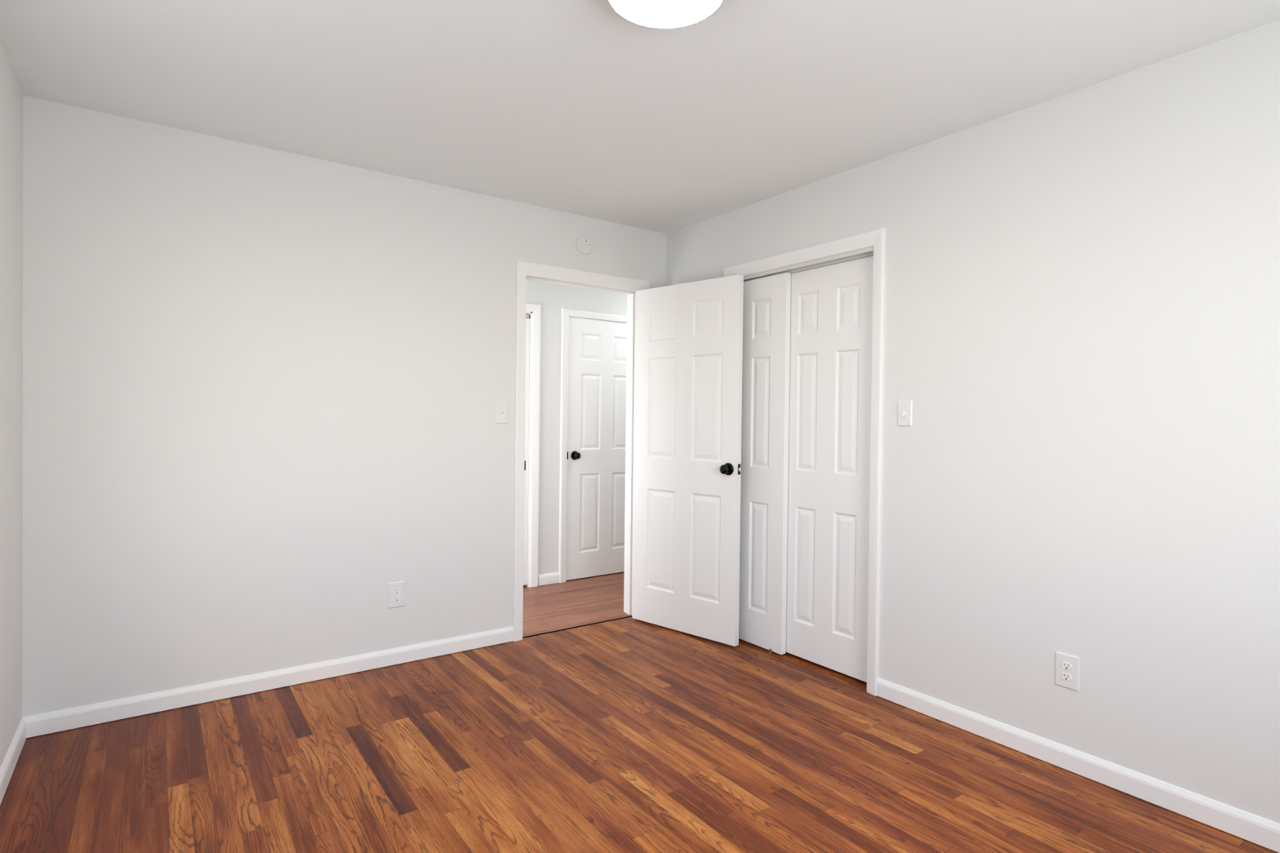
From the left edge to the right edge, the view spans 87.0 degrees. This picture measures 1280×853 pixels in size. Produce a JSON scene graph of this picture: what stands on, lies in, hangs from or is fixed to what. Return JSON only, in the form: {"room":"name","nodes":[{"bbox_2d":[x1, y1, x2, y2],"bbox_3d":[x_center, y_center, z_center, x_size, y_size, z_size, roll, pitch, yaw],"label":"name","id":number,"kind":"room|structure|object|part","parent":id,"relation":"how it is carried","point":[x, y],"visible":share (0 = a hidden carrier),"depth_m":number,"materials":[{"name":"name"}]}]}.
{"room":"empty bedroom","nodes":[
{"label":"empty bedroom","id":0,"kind":"room"},
{"bbox_2d":[0,40,22,768],"bbox_3d":[-1.149,0.004,0.819,0.100,2.440,4.220,0,1,-36],"label":"wall","id":1,"kind":"structure","parent":0,"point":[11,93],"depth_m":2.34,"materials":[{"name":"paint"}]},
{"bbox_2d":[0,716,26,804],"bbox_3d":[-1.145,1.180,0.906,0.014,0.079,4.120,0,1,-36],"label":"baseboard","id":2,"kind":"structure","parent":1,"relation":"attached to","point":[7,767],"depth_m":2.33,"materials":[{"name":"paint"}]},
{"bbox_2d":[22,95,666,716],"bbox_3d":[-1.119,-0.027,3.513,3.300,2.440,0.115,0,1,-36],"label":"wall","id":3,"kind":"structure","parent":0,"point":[262,387],"depth_m":3.01,"materials":[{"name":"paint"}]},
{"bbox_2d":[23,626,513,737],"bbox_3d":[-1.529,1.150,3.161,2.029,0.079,0.014,0,1,-36],"label":"baseboard","id":4,"kind":"structure","parent":3,"relation":"attached to","point":[44,723],"depth_m":3.00,"materials":[{"name":"paint"}]},
{"bbox_2d":[387,581,404,608],"bbox_3d":[-1.220,0.844,3.382,0.084,0.128,0.008,0,1,-36],"label":"wall outlet","id":5,"kind":"object","parent":3,"relation":"attached to","point":[396,590],"visible":1,"depth_m":3.38,"materials":[{"name":"plastic"}]},
{"bbox_2d":[393,595,399,601],"bbox_3d":[-1.218,0.863,3.380,0.034,0.025,0.003,0,1,-36],"label":"receptacle","id":6,"kind":"object","parent":5,"relation":"attached to","point":[396,598],"depth_m":3.38,"materials":[{"name":"plastic"}]},
{"bbox_2d":[393,588,400,593],"bbox_3d":[-1.218,0.824,3.380,0.034,0.025,0.003,0,1,-36],"label":"receptacle","id":7,"kind":"object","parent":5,"relation":"attached to","point":[395,590],"depth_m":3.38,"materials":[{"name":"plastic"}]},
{"bbox_2d":[495,402,507,423],"bbox_3d":[-0.753,-0.072,3.693,0.070,0.115,0.020,0,1,-36],"label":"light switch","id":8,"kind":"object","parent":3,"relation":"attached to","point":[501,408],"visible":1,"depth_m":3.69,"materials":[{"name":"plastic"}]},
{"bbox_2d":[522,615,632,638],"bbox_3d":[-0.072,1.203,4.245,3.900,0.005,0.023,0,1,-36],"label":"trim","id":9,"kind":"structure","parent":3,"relation":"attached to","point":[632,615],"depth_m":4.03,"materials":[{"name":"brown wood"}]},
{"bbox_2d":[512,259,648,641],"bbox_3d":[-0.364,0.138,4.061,0.910,2.116,0.151,0,1,-36],"label":"door frame","id":10,"kind":"structure","parent":3,"relation":"attached to","point":[525,270],"depth_m":3.86,"materials":[{"name":"paint"}]},
{"bbox_2d":[575,235,592,254],"bbox_3d":[-0.327,-1.071,3.983,0.110,0.110,0.016,0,1,-36],"label":"smoke detector","id":11,"kind":"object","parent":3,"relation":"attached to","point":[584,244],"visible":1,"depth_m":3.97,"materials":[{"name":"paint"}]},
{"bbox_2d":[525,280,626,586],"bbox_3d":[-0.679,-0.040,5.091,3.900,2.440,0.100,0,1,-36],"label":"wall","id":12,"kind":"structure","parent":0,"point":[552,297],"depth_m":5.04,"materials":[{"name":"paint"}]},
{"bbox_2d":[523,313,529,585],"bbox_3d":[-1.125,0.168,4.745,0.738,1.987,0.040,0,1,-36],"label":"door","id":13,"kind":"structure","parent":12,"relation":"in","point":[527,315],"depth_m":4.94,"materials":[{"name":"paint"}]},
{"bbox_2d":[524,302,541,586],"bbox_3d":[-1.133,0.141,4.756,0.890,2.076,0.118,0,1,-36],"label":"door frame","id":14,"kind":"structure","parent":12,"relation":"attached to","point":[535,310],"depth_m":4.95,"materials":[{"name":"paint"}]},
{"bbox_2d":[537,572,559,586],"bbox_3d":[-0.679,1.139,5.045,0.177,0.079,0.014,0,1,-36],"label":"baseboard","id":15,"kind":"structure","parent":12,"relation":"attached to","point":[549,578],"depth_m":5.04,"materials":[{"name":"paint"}]},
{"bbox_2d":[559,308,626,582],"bbox_3d":[-0.255,0.147,5.328,0.843,2.069,0.018,0,1,-36],"label":"door frame","id":16,"kind":"structure","parent":12,"relation":"attached to","point":[566,313],"depth_m":5.09,"materials":[{"name":"paint"}]},
{"bbox_2d":[565,316,626,580],"bbox_3d":[-0.257,0.169,5.330,0.726,2.009,0.092,0,1,-36],"label":"door","id":17,"kind":"structure","parent":12,"relation":"in","point":[597,348],"depth_m":5.28,"materials":[{"name":"paint"}]},
{"bbox_3d":[-0.497,0.222,5.165,0.069,0.069,0.010,0,1,-36],"label":"knob","id":18,"kind":"part","parent":17,"relation":"part of","materials":[{"name":"black metal"}]},
{"bbox_3d":[-0.481,0.222,5.142,0.053,0.053,0.047,0,1,-36],"label":"knob handle","id":19,"kind":"part","parent":17,"relation":"part of","materials":[{"name":"black metal"}]},
{"bbox_2d":[522,571,631,636],"bbox_3d":[-0.661,1.181,5.060,3.900,0.001,1.989,0,1,-36],"label":"floor","id":20,"kind":"structure","parent":0,"point":[570,603],"depth_m":4.54,"materials":[{"name":"brown wood"}]},
{"bbox_2d":[0,616,1279,852],"bbox_3d":[0.153,1.228,1.787,3.250,0.001,4.227,0,1,-36],"label":"floor","id":21,"kind":"structure","parent":0,"point":[629,735],"depth_m":2.36,"materials":[{"name":"brown wood"}]},
{"bbox_2d":[0,0,1279,233],"bbox_3d":[0.130,-1.253,1.788,3.300,0.080,4.335,0,1,-36],"label":"ceiling","id":22,"kind":"structure","parent":0,"point":[577,107],"depth_m":2.35,"materials":[{"name":"paint"}]},
{"bbox_2d":[607,0,724,29],"bbox_3d":[0.069,-1.174,1.800,0.344,0.080,0.344,0,1,-36],"label":"ceiling light","id":23,"kind":"object","parent":22,"relation":"attached to","point":[654,14],"visible":1,"depth_m":1.85,"materials":[{"name":"white glass"}]},
{"bbox_2d":[632,274,743,646],"bbox_3d":[0.258,0.181,3.931,0.781,2.022,0.150,1,1,42],"label":"door","id":24,"kind":"structure","parent":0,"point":[689,335],"depth_m":3.89,"materials":[{"name":"paint"}]},
{"bbox_3d":[0.463,0.234,3.678,0.053,0.053,0.047,1,1,42],"label":"knob handle","id":25,"kind":"part","parent":24,"relation":"part of","materials":[{"name":"black metal"}]},
{"bbox_3d":[0.482,0.234,3.699,0.069,0.069,0.010,1,1,42],"label":"knob","id":26,"kind":"part","parent":24,"relation":"part of","materials":[{"name":"black metal"}]},
{"bbox_2d":[665,19,1279,823],"bbox_3d":[1.437,0.012,2.685,0.115,2.440,4.220,0,1,-36],"label":"wall","id":27,"kind":"structure","parent":0,"point":[1082,296],"depth_m":2.36,"materials":[{"name":"paint"}]},
{"bbox_2d":[723,227,885,696],"bbox_3d":[0.827,0.156,3.513,0.133,2.120,1.054,0,1,-36],"label":"door frame","id":28,"kind":"structure","parent":27,"relation":"attached to","point":[876,238],"depth_m":3.08,"materials":[{"name":"paint"}]},
{"bbox_2d":[743,246,873,281],"bbox_3d":[0.833,-0.821,3.498,0.088,0.030,0.942,0,1,-36],"label":"closet track","id":29,"kind":"object","parent":27,"relation":"attached to","point":[868,251],"visible":0.51,"depth_m":3.39,"materials":[{"name":"metal"}]},
{"bbox_2d":[738,272,791,654],"bbox_3d":[0.651,0.195,3.714,0.034,2.008,0.402,0,1,-36],"label":"door","id":30,"kind":"structure","parent":29,"relation":"hanging from","point":[766,300],"depth_m":3.65,"materials":[{"name":"paint"}]},
{"bbox_2d":[785,255,873,682],"bbox_3d":[0.938,0.199,3.384,0.033,2.002,0.598,0,1,-36],"label":"door","id":31,"kind":"structure","parent":29,"relation":"hanging from","point":[831,306],"depth_m":3.34,"materials":[{"name":"paint"}]},
{"bbox_2d":[897,400,912,426],"bbox_3d":[1.157,-0.058,2.958,0.020,0.115,0.070,0,1,-36],"label":"light switch","id":32,"kind":"object","parent":27,"relation":"attached to","point":[904,406],"visible":1,"depth_m":2.96,"materials":[{"name":"plastic"}]},
{"bbox_2d":[1054,651,1079,691],"bbox_3d":[1.539,0.883,2.433,0.008,0.123,0.080,0,1,-36],"label":"wall outlet","id":33,"kind":"object","parent":27,"relation":"attached to","point":[1067,667],"visible":1,"depth_m":2.43,"materials":[{"name":"plastic"}]},
{"bbox_2d":[1061,672,1071,681],"bbox_3d":[1.537,0.902,2.432,0.003,0.025,0.034,0,1,-36],"label":"receptacle","id":34,"kind":"object","parent":33,"relation":"attached to","point":[1065,677],"depth_m":2.43,"materials":[{"name":"plastic"}]},
{"bbox_2d":[1061,662,1071,670],"bbox_3d":[1.538,0.864,2.432,0.003,0.025,0.034,0,1,-36],"label":"receptacle","id":35,"kind":"object","parent":33,"relation":"attached to","point":[1064,665],"depth_m":2.43,"materials":[{"name":"plastic"}]},
{"bbox_2d":[876,677,1279,852],"bbox_3d":[1.813,1.202,2.048,0.014,0.079,2.510,0,1,-36],"label":"baseboard","id":36,"kind":"structure","parent":27,"relation":"attached to","point":[1263,832],"depth_m":2.34,"materials":[{"name":"paint"}]}
]}

